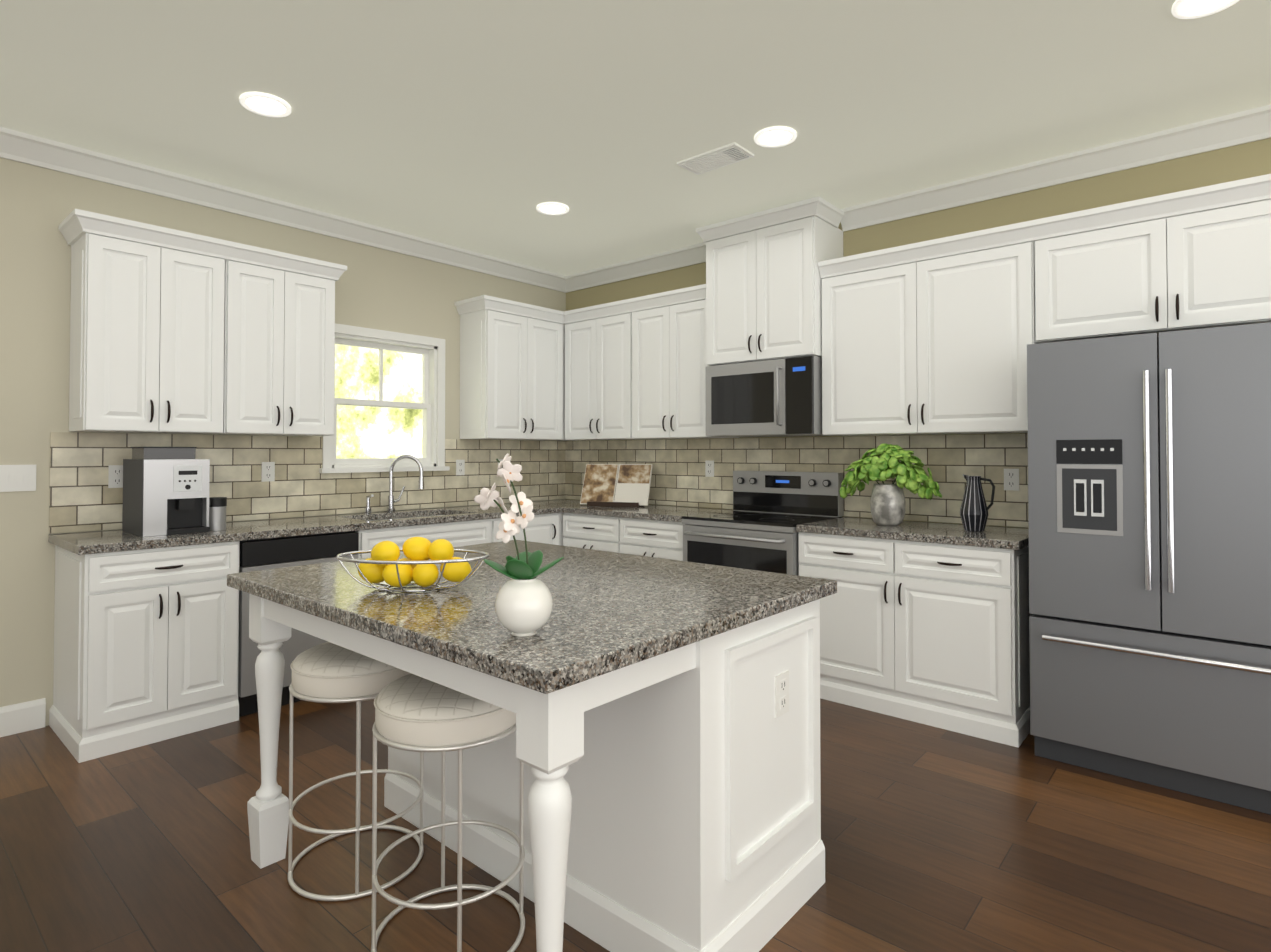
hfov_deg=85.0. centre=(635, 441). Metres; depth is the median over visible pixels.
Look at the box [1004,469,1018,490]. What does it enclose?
outlet
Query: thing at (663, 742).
kitchen island
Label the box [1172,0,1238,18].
recessed light
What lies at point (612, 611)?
island countertop
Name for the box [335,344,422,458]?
window
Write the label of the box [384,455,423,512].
faucet
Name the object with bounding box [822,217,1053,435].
upper cabinet
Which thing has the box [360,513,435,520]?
sink
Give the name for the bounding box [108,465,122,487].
outlet
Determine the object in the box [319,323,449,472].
window
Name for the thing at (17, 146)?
crown molding
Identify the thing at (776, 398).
microwave
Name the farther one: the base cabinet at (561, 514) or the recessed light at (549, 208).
the base cabinet at (561, 514)
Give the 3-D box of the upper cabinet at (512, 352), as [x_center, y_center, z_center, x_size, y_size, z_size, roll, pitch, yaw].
[-0.937,-0.521,5.289,0.323,1.005,0.737,-1,-1,41]
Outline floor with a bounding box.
[0,693,1270,951]
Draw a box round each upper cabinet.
[64,210,243,434]
[244,244,339,435]
[456,295,563,440]
[564,298,637,439]
[638,285,738,439]
[702,198,843,365]
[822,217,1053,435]
[1050,174,1270,341]
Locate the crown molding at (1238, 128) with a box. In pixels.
[840,104,1270,231]
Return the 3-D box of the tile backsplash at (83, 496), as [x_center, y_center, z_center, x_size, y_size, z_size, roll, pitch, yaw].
[-1.712,0.220,4.624,0.008,0.489,3.395,-1,-1,41]
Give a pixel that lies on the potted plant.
(882, 462)
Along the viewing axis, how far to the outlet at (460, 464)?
5.10 m
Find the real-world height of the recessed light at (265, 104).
0.011 m
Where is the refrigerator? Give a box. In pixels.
[1027,322,1270,814]
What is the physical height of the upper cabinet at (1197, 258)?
0.575 m
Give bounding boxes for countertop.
[48,499,584,556]
[227,540,836,695]
[562,504,731,521]
[796,518,1028,549]
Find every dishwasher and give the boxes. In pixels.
[244,529,359,715]
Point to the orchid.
(523, 604)
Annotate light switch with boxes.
[0,465,35,491]
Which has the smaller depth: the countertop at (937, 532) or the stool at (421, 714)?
the stool at (421, 714)
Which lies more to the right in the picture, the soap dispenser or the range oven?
the range oven
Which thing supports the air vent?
in the ceiling
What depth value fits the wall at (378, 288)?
3.35 m
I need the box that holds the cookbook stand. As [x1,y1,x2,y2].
[580,464,652,506]
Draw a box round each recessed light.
[239,92,290,116]
[536,202,568,214]
[754,126,796,146]
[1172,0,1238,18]
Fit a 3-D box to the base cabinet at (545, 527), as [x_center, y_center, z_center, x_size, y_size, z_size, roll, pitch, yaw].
[-1.007,0.952,4.951,0.628,0.878,0.658,-1,-1,41]
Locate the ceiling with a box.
[0,0,1270,275]
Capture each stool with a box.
[287,642,423,900]
[371,673,524,951]
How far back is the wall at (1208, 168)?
3.65 m
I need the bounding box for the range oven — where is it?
[682,471,843,575]
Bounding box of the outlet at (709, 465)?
[705,460,713,476]
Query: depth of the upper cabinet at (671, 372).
4.76 m
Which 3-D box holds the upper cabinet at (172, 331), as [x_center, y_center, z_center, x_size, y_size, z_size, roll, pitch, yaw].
[-2.447,-0.550,3.548,0.323,1.005,0.657,-1,-1,41]
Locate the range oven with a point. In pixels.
(754, 528)
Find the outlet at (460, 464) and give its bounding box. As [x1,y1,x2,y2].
[456,460,464,474]
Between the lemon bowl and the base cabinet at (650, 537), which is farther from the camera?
the base cabinet at (650, 537)
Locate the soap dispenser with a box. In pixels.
[365,494,373,512]
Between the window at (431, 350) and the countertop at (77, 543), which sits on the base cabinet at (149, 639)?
the countertop at (77, 543)
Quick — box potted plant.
[839,443,941,525]
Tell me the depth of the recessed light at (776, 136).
3.26 m
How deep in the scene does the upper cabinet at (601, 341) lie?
5.20 m
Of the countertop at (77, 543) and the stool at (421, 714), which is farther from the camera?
the countertop at (77, 543)
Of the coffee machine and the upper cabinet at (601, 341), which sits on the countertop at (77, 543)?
the coffee machine
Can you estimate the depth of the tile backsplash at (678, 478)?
4.37 m
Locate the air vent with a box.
[677,142,753,174]
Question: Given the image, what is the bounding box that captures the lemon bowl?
[336,537,489,591]
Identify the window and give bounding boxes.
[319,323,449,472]
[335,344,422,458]
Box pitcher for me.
[960,474,994,531]
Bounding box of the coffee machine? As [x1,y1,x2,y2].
[122,447,226,536]
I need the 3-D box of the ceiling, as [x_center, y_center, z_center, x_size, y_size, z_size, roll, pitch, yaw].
[-0.154,-1.557,-0.296,9.150,0.120,9.150,-1,-1,41]
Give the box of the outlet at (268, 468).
[261,462,274,481]
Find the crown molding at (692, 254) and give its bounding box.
[564,242,705,291]
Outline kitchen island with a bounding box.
[247,596,824,951]
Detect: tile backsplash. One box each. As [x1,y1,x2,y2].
[49,432,564,533]
[565,434,1028,527]
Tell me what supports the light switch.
attached to the wall at (378, 288)
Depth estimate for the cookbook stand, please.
5.16 m
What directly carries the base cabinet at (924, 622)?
on the floor
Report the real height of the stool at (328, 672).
0.685 m
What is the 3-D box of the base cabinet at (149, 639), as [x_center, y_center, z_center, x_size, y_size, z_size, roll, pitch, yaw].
[-2.376,0.926,3.372,0.628,0.878,0.614,-1,-1,41]
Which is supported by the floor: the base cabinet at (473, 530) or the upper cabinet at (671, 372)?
the base cabinet at (473, 530)
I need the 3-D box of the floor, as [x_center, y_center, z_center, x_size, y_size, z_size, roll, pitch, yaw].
[-0.154,1.363,-0.345,9.150,0.120,9.150,-1,-1,41]
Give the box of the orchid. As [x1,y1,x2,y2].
[474,453,563,636]
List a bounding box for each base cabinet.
[49,537,243,762]
[360,517,502,557]
[510,513,559,544]
[560,509,563,545]
[562,510,684,560]
[796,530,1031,747]
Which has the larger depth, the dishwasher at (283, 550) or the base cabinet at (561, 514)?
the base cabinet at (561, 514)
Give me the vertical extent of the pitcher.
0.283 m
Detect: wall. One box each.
[0,158,565,725]
[566,138,1270,527]
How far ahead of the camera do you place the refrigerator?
2.71 m
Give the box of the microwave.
[706,356,831,436]
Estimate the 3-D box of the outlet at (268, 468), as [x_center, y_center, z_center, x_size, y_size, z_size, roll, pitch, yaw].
[-2.167,0.177,4.089,0.007,0.115,0.072,-1,-1,41]
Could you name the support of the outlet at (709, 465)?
attached to the wall at (1208, 168)
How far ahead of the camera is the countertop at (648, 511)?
4.73 m
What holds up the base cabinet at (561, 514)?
on the floor
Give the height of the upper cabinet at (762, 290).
0.893 m
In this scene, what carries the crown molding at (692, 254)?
attached to the wall at (1208, 168)
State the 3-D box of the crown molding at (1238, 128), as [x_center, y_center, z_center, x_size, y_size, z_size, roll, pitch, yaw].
[3.718,-1.397,2.143,6.498,0.115,0.085,-1,-1,41]

